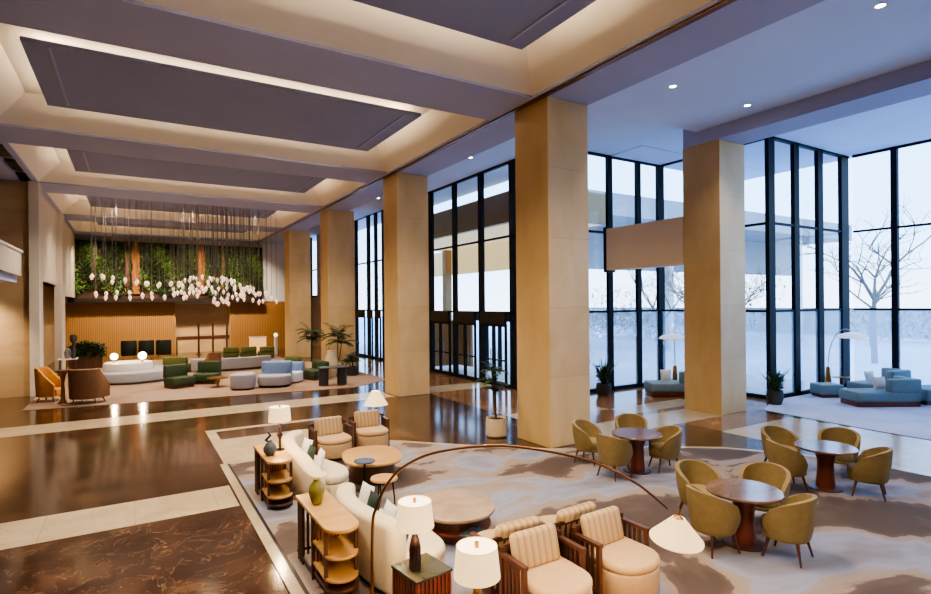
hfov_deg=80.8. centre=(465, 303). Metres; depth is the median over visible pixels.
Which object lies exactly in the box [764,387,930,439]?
carpet
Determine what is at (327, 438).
seat cushion
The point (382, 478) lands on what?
side table
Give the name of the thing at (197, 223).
pendant light
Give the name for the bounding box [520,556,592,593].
seat cushion
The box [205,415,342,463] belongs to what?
floor band
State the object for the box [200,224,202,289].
pendant light
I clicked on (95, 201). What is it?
pendant light
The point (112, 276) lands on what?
pendant light
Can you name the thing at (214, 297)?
pendant light
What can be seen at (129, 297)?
pendant light
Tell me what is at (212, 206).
pendant light
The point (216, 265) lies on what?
pendant light
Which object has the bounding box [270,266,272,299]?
pendant light
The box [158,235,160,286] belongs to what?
pendant light
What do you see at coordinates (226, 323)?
post
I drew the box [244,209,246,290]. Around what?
pendant light
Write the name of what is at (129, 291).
pendant light
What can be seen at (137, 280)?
pendant light
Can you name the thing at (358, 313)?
door
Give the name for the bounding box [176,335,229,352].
reception desk
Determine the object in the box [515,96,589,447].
column
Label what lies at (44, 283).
wall
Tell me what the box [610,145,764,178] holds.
ceiling panel
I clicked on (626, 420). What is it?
tub chair
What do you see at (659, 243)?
panel
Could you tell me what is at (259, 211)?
pendant light
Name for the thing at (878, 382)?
throw pillow
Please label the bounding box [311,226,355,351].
wall
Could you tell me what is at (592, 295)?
hedge
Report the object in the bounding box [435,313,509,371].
entrance vestibule
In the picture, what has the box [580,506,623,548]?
cushion
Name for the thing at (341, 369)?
table
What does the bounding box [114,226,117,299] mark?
pendant light
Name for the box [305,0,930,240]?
ceiling
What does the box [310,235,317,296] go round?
window
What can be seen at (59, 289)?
wall
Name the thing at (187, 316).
wall
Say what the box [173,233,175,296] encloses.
pendant light
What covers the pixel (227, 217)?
pendant light
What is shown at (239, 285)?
pendant light
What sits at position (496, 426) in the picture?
pot
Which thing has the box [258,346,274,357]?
chair
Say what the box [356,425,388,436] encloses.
seat cushion
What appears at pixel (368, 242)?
window
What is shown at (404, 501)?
diffuser
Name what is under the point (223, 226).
pendant light
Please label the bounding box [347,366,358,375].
pot
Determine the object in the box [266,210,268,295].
pendant light
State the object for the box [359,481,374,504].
throw pillow
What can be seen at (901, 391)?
sofa
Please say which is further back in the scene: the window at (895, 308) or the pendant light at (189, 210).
the pendant light at (189, 210)
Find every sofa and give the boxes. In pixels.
[191,355,270,370]
[257,360,291,387]
[281,430,348,497]
[292,361,304,381]
[335,482,444,593]
[644,371,684,396]
[839,376,921,406]
[847,368,910,387]
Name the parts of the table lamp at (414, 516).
lamp shade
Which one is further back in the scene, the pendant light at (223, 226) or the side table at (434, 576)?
the pendant light at (223, 226)
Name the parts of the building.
post, post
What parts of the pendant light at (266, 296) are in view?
rod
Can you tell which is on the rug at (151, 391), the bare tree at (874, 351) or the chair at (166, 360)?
the chair at (166, 360)
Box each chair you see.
[163,357,190,371]
[163,363,195,388]
[192,361,220,384]
[222,347,238,357]
[240,346,256,356]
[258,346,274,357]
[284,356,301,360]
[303,360,328,380]
[572,419,601,465]
[596,433,632,481]
[614,413,647,441]
[648,425,681,472]
[675,459,721,513]
[686,484,740,558]
[739,461,790,511]
[760,425,799,461]
[761,493,816,568]
[766,439,808,491]
[817,427,860,479]
[847,447,892,501]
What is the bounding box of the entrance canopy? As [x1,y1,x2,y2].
[434,191,605,319]
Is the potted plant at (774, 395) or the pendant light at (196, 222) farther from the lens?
the pendant light at (196, 222)
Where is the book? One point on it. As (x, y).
(465, 534)
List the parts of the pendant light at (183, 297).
rod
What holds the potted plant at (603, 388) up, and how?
on the floor
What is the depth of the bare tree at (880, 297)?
41.65 m
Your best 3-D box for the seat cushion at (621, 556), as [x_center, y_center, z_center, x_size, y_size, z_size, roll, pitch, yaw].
[1.840,2.915,6.298,0.730,0.110,0.734,-1,0,-33]
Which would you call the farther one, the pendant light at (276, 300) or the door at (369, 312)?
the door at (369, 312)
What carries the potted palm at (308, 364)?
on the rug at (151, 391)
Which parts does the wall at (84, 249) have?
bark panel, bark panel, bark panel, bark panel, bark panel, bark panel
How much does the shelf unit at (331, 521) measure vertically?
0.800 m
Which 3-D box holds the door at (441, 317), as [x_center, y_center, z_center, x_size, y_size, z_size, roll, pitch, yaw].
[-1.213,1.861,26.251,0.130,3.000,1.860,-1,0,-31]
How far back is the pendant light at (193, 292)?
28.42 m
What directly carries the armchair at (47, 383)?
on the rug at (151, 391)
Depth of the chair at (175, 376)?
22.36 m
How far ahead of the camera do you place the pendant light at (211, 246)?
28.37 m
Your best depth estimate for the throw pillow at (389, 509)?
6.95 m
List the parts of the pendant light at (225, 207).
rod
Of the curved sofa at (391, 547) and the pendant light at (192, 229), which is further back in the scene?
the pendant light at (192, 229)
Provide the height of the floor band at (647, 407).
0.004 m
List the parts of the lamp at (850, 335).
arm, lamp shade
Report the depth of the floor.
11.80 m
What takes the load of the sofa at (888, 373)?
on the carpet at (915, 422)
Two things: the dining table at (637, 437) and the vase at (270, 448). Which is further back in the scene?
the dining table at (637, 437)
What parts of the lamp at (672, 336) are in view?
lamp shade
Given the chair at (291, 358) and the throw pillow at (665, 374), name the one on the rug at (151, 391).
the chair at (291, 358)
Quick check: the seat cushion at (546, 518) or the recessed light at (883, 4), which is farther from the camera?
the recessed light at (883, 4)
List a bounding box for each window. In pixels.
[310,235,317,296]
[354,210,384,360]
[428,159,516,388]
[588,151,665,392]
[660,139,766,398]
[764,136,849,397]
[852,139,930,368]
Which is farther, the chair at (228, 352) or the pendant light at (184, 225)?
the chair at (228, 352)
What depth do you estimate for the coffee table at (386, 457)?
10.30 m
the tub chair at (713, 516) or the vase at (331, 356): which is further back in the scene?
the vase at (331, 356)
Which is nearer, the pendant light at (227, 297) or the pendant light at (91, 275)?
the pendant light at (91, 275)
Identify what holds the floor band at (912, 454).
on the floor
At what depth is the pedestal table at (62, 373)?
18.93 m
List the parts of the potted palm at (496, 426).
stem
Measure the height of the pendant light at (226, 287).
4.300 m
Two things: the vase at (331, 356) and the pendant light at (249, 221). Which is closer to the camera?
the vase at (331, 356)
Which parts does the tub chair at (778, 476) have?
seat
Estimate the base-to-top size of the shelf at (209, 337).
0.200 m
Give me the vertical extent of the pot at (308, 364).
0.600 m
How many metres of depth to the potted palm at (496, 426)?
13.70 m
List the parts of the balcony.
handrail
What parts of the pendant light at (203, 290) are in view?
rod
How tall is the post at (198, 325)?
2.100 m
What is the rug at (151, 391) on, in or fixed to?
on the floor
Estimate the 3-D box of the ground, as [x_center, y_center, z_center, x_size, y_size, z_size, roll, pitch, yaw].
[46.384,3.245,80.838,136.800,0.100,210.000,0,0,-31]
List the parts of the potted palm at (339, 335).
stem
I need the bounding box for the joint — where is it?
[228,464,308,593]
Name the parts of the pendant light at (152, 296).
rod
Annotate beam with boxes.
[683,59,930,148]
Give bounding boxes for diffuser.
[399,497,430,506]
[457,539,496,554]
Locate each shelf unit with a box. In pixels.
[253,442,292,509]
[295,490,358,593]
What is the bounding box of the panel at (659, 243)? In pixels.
[603,216,683,272]
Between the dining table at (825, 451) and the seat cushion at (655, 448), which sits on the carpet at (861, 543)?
the dining table at (825, 451)
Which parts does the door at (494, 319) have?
frame, frame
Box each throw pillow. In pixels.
[301,437,312,452]
[307,444,315,459]
[316,448,324,467]
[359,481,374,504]
[367,490,381,510]
[383,499,396,516]
[660,369,671,380]
[863,371,873,382]
[872,376,885,389]
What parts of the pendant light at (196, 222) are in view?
rod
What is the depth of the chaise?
17.26 m
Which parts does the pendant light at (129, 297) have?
rod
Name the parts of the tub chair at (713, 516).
leg, seat, leg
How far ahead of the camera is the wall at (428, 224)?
27.47 m
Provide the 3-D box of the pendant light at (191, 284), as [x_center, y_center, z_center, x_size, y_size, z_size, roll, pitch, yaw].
[-13.733,-2.828,27.390,0.150,4.200,0.143,-1,0,-31]
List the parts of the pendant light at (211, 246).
rod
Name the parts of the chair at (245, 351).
seat, backrest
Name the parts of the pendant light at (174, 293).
rod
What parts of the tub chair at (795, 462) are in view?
seat, leg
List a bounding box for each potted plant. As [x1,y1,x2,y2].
[591,359,616,396]
[757,365,789,404]
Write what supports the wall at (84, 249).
attached to the wall at (187, 316)
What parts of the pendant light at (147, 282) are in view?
rod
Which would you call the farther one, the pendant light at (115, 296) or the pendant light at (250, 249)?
the pendant light at (250, 249)
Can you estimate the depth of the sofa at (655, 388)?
19.27 m
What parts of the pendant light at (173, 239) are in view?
rod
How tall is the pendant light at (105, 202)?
4.600 m
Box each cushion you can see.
[313,455,348,484]
[314,416,341,435]
[317,432,351,445]
[354,409,379,427]
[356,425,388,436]
[379,508,444,559]
[478,529,494,538]
[494,516,540,552]
[509,523,559,570]
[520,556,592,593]
[539,515,569,538]
[555,501,595,537]
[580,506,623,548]
[589,436,596,449]
[590,536,659,575]
[649,442,664,455]
[691,484,719,497]
[756,503,777,507]
[761,513,765,529]
[835,455,850,460]
[847,463,856,476]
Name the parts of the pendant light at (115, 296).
rod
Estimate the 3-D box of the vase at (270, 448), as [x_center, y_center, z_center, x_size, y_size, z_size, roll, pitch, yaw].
[-3.301,2.440,9.239,0.220,0.250,0.220,-1,0,-31]
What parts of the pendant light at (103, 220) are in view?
rod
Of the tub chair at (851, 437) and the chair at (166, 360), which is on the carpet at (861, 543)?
the tub chair at (851, 437)
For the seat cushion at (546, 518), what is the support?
on the lounge armchair at (565, 518)
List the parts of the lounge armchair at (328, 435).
armrest, leg, seat, leg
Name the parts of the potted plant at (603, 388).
pot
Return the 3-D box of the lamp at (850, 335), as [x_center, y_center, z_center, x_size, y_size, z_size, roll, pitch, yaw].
[13.773,2.061,19.646,1.256,2.315,1.153,-1,0,-31]
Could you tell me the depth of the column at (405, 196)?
20.06 m
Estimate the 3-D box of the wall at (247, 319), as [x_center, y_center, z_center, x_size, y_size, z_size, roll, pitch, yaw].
[-15.471,1.685,42.224,5.000,3.600,0.350,-1,0,-31]
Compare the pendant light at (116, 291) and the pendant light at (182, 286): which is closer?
the pendant light at (116, 291)
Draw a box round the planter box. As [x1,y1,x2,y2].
[67,340,107,368]
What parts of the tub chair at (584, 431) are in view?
seat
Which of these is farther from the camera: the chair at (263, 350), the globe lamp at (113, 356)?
the chair at (263, 350)
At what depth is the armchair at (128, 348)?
34.93 m
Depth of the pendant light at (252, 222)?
28.90 m
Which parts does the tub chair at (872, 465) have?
leg, seat, leg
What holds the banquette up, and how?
on the rug at (151, 391)
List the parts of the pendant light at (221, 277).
rod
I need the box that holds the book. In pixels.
[459,526,485,537]
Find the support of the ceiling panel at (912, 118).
attached to the ceiling at (827, 45)
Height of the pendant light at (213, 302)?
5.000 m
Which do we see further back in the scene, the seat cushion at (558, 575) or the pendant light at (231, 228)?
the pendant light at (231, 228)
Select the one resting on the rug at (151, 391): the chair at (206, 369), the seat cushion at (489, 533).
the chair at (206, 369)
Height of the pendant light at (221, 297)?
4.900 m
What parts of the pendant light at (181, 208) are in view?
rod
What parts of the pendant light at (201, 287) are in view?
rod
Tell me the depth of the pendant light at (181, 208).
28.42 m
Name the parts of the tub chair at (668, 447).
seat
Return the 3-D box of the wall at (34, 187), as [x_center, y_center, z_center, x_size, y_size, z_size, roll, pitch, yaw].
[-16.479,-0.556,20.998,0.300,8.100,1.000,-1,0,-31]
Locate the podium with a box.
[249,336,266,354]
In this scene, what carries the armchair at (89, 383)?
on the rug at (151, 391)
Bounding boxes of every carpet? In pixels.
[231,441,930,593]
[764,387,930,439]
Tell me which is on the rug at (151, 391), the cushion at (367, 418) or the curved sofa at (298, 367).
the curved sofa at (298, 367)
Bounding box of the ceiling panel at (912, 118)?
[852,95,930,136]
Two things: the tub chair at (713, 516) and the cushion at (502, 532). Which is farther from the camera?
the tub chair at (713, 516)
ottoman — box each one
[230,372,255,390]
[810,382,843,397]
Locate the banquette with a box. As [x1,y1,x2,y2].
[100,360,163,384]
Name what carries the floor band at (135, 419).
on the floor
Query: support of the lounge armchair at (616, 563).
on the carpet at (861, 543)
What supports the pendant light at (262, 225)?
hanging from the ceiling at (287, 109)
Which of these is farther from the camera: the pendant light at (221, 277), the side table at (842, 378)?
the pendant light at (221, 277)
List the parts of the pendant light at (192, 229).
rod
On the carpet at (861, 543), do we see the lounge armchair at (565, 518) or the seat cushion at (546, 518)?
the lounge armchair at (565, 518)
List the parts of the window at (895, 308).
frame rail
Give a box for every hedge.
[589,278,785,335]
[589,307,683,339]
[850,310,930,342]
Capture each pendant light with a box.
[89,198,92,279]
[94,201,97,297]
[94,244,97,296]
[100,197,103,278]
[103,220,104,279]
[104,197,107,300]
[104,202,107,295]
[111,202,114,280]
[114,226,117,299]
[115,217,118,294]
[123,199,126,282]
[128,205,131,300]
[128,264,130,294]
[134,204,136,285]
[136,200,138,284]
[141,259,143,297]
[144,205,146,285]
[146,221,149,286]
[150,202,153,299]
[150,259,152,294]
[156,207,158,287]
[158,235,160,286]
[163,255,165,299]
[170,253,172,285]
[172,239,173,296]
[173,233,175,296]
[176,260,178,295]
[177,221,179,287]
[178,246,180,285]
[180,206,182,294]
[180,208,181,285]
[181,206,184,288]
[182,232,184,300]
[183,203,185,296]
[184,225,185,282]
[185,204,187,299]
[188,210,190,290]
[188,247,190,282]
[190,250,192,288]
[192,229,193,290]
[192,262,194,294]
[195,222,197,280]
[196,205,198,298]
[196,223,197,284]
[197,206,200,286]
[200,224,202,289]
[202,234,204,293]
[204,240,206,291]
[207,210,209,282]
[207,250,209,286]
[210,246,212,281]
[211,206,212,293]
[212,243,214,303]
[213,206,215,301]
[215,256,215,295]
[215,265,216,306]
[217,206,219,306]
[217,263,219,291]
[220,206,222,301]
[220,223,222,280]
[222,206,224,303]
[223,226,224,281]
[225,207,226,303]
[225,237,227,290]
[226,207,228,301]
[227,207,229,306]
[227,217,228,283]
[230,228,232,285]
[233,235,235,291]
[235,213,237,296]
[236,268,238,301]
[238,208,241,287]
[239,248,240,288]
[241,221,242,297]
[243,210,245,297]
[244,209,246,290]
[248,265,250,293]
[249,221,250,292]
[250,249,251,291]
[252,222,253,301]
[254,256,256,296]
[257,209,259,295]
[258,211,260,303]
[258,236,259,304]
[259,211,261,295]
[262,225,263,302]
[264,268,265,295]
[265,245,267,298]
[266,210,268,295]
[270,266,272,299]
[275,269,277,303]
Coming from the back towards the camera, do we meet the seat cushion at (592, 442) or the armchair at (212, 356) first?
the armchair at (212, 356)
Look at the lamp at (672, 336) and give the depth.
19.94 m
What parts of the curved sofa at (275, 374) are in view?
seat, backrest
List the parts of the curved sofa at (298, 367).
seat, backrest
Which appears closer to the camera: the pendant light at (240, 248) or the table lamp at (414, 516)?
the table lamp at (414, 516)
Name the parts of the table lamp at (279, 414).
lamp shade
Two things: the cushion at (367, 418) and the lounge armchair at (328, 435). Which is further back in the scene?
the cushion at (367, 418)
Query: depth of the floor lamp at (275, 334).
37.20 m
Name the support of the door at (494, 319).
attached to the window at (481, 241)
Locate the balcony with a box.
[0,239,22,282]
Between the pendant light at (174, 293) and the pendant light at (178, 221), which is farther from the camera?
the pendant light at (178, 221)
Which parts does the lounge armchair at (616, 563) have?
leg, armrest, leg, seat, armrest, leg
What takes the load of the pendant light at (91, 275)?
hanging from the ceiling at (287, 109)
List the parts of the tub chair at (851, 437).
seat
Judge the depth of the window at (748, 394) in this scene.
19.14 m
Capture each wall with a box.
[0,179,29,397]
[28,181,43,396]
[42,194,56,284]
[43,282,284,301]
[43,284,54,366]
[53,235,284,352]
[54,211,65,374]
[64,221,75,297]
[65,303,174,356]
[67,239,263,302]
[230,302,284,349]
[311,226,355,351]
[428,224,429,367]
[589,307,930,338]
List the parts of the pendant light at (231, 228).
rod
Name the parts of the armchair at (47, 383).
seat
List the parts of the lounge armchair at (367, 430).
leg, seat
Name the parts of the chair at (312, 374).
seat, backrest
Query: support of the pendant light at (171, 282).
hanging from the ceiling at (287, 109)
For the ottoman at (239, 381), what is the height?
0.620 m
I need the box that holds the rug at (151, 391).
[22,355,384,410]
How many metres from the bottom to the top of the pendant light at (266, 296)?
4.700 m
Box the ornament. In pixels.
[69,334,76,358]
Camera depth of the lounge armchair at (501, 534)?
6.23 m
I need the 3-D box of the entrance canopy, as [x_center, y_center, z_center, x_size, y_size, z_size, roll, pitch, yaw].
[0.254,-0.752,32.107,4.600,8.700,17.400,-1,0,-31]
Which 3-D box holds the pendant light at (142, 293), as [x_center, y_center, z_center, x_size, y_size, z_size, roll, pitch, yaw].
[-15.696,-2.615,26.555,0.150,4.700,0.143,-1,0,-31]
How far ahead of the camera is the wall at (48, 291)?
31.78 m
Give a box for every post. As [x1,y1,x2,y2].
[195,324,201,354]
[212,324,213,351]
[226,323,227,346]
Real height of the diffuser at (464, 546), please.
0.005 m
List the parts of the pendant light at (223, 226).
rod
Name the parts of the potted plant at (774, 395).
pot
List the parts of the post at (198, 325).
post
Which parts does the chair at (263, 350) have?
seat, backrest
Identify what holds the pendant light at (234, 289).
hanging from the ceiling at (287, 109)
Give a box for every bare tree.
[627,266,683,318]
[665,271,746,302]
[745,265,790,304]
[784,197,930,363]
[804,237,929,346]
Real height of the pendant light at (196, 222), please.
3.800 m
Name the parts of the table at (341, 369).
drum leg, drum leg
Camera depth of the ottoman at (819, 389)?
18.73 m
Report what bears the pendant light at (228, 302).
hanging from the ceiling at (287, 109)
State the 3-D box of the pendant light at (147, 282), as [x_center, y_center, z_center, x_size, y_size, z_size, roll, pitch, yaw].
[-15.539,-2.870,26.726,0.150,4.100,0.143,-1,0,-31]
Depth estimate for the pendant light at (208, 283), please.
27.35 m
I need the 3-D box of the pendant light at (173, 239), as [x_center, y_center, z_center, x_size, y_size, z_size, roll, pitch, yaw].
[-14.937,-2.609,27.971,0.150,4.600,0.143,-1,0,-31]
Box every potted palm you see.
[295,322,325,367]
[321,323,359,374]
[338,350,360,375]
[475,360,508,437]
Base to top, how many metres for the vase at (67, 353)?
0.500 m
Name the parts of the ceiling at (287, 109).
panel, panel, panel, panel, panel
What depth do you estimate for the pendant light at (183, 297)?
28.16 m
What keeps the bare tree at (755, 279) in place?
on the ground
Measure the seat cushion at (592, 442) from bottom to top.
0.168 m
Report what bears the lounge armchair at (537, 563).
on the carpet at (861, 543)
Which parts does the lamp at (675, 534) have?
lamp shade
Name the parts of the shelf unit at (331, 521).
leg, leg, panel, shelf, shelf, leg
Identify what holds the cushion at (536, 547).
on the lounge armchair at (537, 563)
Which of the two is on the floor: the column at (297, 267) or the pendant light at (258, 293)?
the column at (297, 267)
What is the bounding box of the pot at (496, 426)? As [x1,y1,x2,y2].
[486,416,506,437]
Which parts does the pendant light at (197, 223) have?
rod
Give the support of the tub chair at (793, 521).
on the carpet at (861, 543)
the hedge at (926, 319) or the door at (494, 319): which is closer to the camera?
the door at (494, 319)
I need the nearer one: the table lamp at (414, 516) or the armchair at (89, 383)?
the table lamp at (414, 516)
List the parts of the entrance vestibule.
panel, frame post, frame post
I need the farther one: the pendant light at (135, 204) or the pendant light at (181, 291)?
the pendant light at (181, 291)
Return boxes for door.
[355,310,365,356]
[367,310,372,358]
[374,310,381,359]
[430,311,450,375]
[453,311,476,380]
[480,312,507,387]
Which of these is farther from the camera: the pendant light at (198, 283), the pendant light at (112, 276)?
the pendant light at (198, 283)
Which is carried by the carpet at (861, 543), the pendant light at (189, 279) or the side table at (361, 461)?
the side table at (361, 461)
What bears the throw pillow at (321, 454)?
on the curved sofa at (332, 474)
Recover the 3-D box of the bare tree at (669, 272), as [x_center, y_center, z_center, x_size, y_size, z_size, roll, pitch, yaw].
[11.759,0.175,31.973,5.128,6.667,6.208,-1,0,-31]
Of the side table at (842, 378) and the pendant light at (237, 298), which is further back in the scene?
the pendant light at (237, 298)
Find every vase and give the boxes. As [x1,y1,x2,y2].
[64,348,70,358]
[263,440,276,455]
[308,478,324,504]
[324,350,337,376]
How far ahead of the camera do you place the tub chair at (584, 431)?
11.30 m
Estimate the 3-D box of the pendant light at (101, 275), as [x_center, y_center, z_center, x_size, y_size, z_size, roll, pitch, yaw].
[-16.876,-3.020,25.380,0.150,3.800,0.143,-1,0,-31]
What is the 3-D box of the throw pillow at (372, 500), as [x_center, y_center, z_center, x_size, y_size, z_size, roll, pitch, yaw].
[-1.243,2.733,7.340,0.137,0.355,0.370,0,0,-33]
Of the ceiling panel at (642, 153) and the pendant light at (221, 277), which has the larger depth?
the pendant light at (221, 277)
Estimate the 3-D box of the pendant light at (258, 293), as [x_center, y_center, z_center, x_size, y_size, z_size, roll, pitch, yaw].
[-10.805,-2.671,28.468,0.150,4.600,0.143,-1,0,-31]
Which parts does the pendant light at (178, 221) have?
rod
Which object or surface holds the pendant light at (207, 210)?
hanging from the ceiling at (287, 109)
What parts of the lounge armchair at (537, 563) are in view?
leg, armrest, leg, leg, armrest, leg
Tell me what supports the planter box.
on the rug at (151, 391)
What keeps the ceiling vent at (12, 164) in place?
in the ceiling at (287, 109)
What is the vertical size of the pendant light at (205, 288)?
4.400 m
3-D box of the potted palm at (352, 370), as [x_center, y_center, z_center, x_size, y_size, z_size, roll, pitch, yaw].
[-5.464,2.783,25.946,1.148,1.205,0.976,-1,0,-41]
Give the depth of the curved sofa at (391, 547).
6.42 m
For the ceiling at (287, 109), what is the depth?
12.42 m
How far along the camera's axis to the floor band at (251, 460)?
12.48 m
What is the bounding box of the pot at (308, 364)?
[305,361,311,367]
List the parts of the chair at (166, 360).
backrest, seat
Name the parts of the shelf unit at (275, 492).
leg, leg, panel, shelf, shelf, leg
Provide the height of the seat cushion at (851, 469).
0.168 m
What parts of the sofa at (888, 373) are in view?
seat, backrest, backrest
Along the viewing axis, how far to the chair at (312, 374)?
24.42 m
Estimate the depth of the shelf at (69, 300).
37.40 m
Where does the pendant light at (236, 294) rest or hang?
hanging from the ceiling at (287, 109)
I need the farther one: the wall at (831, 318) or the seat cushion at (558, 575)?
the wall at (831, 318)
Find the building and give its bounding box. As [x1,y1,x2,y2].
[588,189,851,349]
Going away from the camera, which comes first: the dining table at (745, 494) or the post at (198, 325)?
the dining table at (745, 494)
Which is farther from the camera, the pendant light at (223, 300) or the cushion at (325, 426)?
the pendant light at (223, 300)
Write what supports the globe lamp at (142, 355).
on the banquette
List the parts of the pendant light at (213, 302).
rod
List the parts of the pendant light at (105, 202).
rod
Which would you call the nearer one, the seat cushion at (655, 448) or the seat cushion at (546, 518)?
the seat cushion at (546, 518)
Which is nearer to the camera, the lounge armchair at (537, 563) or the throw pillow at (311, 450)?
the lounge armchair at (537, 563)
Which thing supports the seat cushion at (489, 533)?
on the lounge armchair at (501, 534)
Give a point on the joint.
(297, 577)
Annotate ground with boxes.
[359,315,930,388]
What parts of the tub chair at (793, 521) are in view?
leg, seat, leg, leg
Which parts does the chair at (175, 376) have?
backrest, seat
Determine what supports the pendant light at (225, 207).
hanging from the ceiling at (287, 109)
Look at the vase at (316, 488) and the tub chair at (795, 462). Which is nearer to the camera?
the vase at (316, 488)
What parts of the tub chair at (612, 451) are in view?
seat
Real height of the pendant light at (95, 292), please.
4.600 m
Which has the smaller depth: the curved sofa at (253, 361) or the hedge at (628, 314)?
the curved sofa at (253, 361)
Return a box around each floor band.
[0,382,491,437]
[0,485,239,549]
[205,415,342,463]
[220,463,304,593]
[230,440,930,475]
[505,399,684,418]
[596,409,721,435]
[722,417,930,474]
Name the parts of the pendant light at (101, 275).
rod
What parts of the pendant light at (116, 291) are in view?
rod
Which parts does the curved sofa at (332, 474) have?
backrest, seat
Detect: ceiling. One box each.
[0,0,824,243]
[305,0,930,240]
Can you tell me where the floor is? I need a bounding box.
[0,345,930,593]
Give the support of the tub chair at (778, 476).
on the carpet at (861, 543)
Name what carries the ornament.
on the console table at (59, 359)
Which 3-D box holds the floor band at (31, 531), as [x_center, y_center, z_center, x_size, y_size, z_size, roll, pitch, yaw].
[-7.295,3.412,7.718,7.500,0.004,1.200,-1,0,-31]
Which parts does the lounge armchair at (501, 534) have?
armrest, leg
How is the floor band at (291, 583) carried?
on the floor
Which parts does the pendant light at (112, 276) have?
rod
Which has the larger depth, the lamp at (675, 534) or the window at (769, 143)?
the window at (769, 143)
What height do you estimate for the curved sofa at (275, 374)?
1.000 m
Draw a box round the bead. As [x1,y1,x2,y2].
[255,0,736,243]
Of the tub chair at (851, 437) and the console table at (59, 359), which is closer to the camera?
the tub chair at (851, 437)
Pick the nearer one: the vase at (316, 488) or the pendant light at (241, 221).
the vase at (316, 488)
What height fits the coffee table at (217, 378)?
0.400 m
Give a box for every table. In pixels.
[54,370,68,403]
[57,357,77,375]
[207,376,227,387]
[318,365,348,385]
[342,445,401,485]
[354,457,374,492]
[370,473,397,504]
[391,552,452,593]
[422,488,494,544]
[611,428,662,474]
[705,478,783,551]
[794,439,858,492]
[832,376,850,384]
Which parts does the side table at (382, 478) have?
leg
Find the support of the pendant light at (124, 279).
hanging from the ceiling at (287, 109)
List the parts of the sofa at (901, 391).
seat, backrest, backrest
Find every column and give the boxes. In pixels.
[284,230,310,356]
[320,209,354,365]
[383,172,429,396]
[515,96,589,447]
[683,139,745,414]
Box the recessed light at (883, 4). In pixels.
[873,2,886,8]
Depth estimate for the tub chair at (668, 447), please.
10.69 m
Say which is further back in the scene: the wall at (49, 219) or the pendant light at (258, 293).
the pendant light at (258, 293)
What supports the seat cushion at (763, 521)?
on the tub chair at (793, 521)
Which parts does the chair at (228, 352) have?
seat, backrest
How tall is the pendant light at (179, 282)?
4.100 m
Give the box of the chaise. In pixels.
[920,385,930,404]
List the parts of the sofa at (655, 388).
seat, backrest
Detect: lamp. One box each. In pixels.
[110,353,117,362]
[138,352,146,361]
[268,405,290,450]
[274,333,277,353]
[364,390,387,408]
[370,444,704,593]
[395,495,433,571]
[454,537,499,593]
[658,329,683,379]
[825,329,868,381]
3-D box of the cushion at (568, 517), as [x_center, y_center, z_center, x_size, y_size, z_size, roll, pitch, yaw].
[1.359,2.700,6.794,0.620,0.393,0.204,-1,0,-33]
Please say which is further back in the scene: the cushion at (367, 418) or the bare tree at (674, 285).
the bare tree at (674, 285)
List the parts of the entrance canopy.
post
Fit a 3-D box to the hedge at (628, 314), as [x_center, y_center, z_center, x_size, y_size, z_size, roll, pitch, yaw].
[16.483,1.940,55.609,3.630,3.588,15.008,-1,0,-31]
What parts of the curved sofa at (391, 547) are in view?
backrest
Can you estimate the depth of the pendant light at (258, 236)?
30.57 m
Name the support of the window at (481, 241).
in the wall at (428, 224)
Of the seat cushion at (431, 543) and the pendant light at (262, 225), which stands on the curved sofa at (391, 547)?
the seat cushion at (431, 543)
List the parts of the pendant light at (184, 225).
rod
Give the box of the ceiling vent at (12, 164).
[0,144,30,180]
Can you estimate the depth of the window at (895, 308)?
20.00 m
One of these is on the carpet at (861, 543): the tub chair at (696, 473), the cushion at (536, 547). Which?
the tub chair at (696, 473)
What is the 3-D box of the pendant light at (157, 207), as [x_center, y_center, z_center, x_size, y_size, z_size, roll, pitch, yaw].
[-15.703,-2.864,27.905,0.150,4.200,0.143,-1,0,-31]
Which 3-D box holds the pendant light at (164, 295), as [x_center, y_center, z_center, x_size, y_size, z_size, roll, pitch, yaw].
[-14.810,-2.575,26.890,0.150,4.800,0.143,-1,0,-31]
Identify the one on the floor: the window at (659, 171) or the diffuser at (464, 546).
the window at (659, 171)
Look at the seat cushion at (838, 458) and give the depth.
10.22 m
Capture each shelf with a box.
[67,298,263,302]
[176,335,229,339]
[431,517,490,537]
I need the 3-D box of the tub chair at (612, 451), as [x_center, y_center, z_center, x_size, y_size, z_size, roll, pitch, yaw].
[2.838,2.893,10.463,0.640,0.844,0.693,0,0,-33]
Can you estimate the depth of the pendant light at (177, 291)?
28.80 m
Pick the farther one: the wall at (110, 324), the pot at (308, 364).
the wall at (110, 324)
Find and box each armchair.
[34,367,60,402]
[68,369,109,403]
[121,340,136,358]
[138,340,153,357]
[156,340,171,357]
[204,352,221,365]
[308,416,352,458]
[348,409,389,447]
[469,516,540,593]
[498,523,592,593]
[539,501,599,560]
[571,506,659,593]
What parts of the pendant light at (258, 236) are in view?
rod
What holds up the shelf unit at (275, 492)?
on the carpet at (861, 543)
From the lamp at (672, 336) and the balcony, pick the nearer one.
the balcony
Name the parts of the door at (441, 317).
frame, frame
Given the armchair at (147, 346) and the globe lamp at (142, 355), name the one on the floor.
the armchair at (147, 346)
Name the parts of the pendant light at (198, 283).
rod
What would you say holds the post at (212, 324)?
on the floor
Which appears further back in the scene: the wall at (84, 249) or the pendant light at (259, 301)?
the wall at (84, 249)
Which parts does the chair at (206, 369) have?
seat, backrest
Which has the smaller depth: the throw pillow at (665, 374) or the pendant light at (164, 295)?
the throw pillow at (665, 374)
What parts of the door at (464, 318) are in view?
frame, frame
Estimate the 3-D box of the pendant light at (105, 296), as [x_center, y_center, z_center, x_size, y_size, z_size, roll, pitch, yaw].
[-16.699,-2.526,25.351,0.150,4.800,0.143,-1,0,-31]

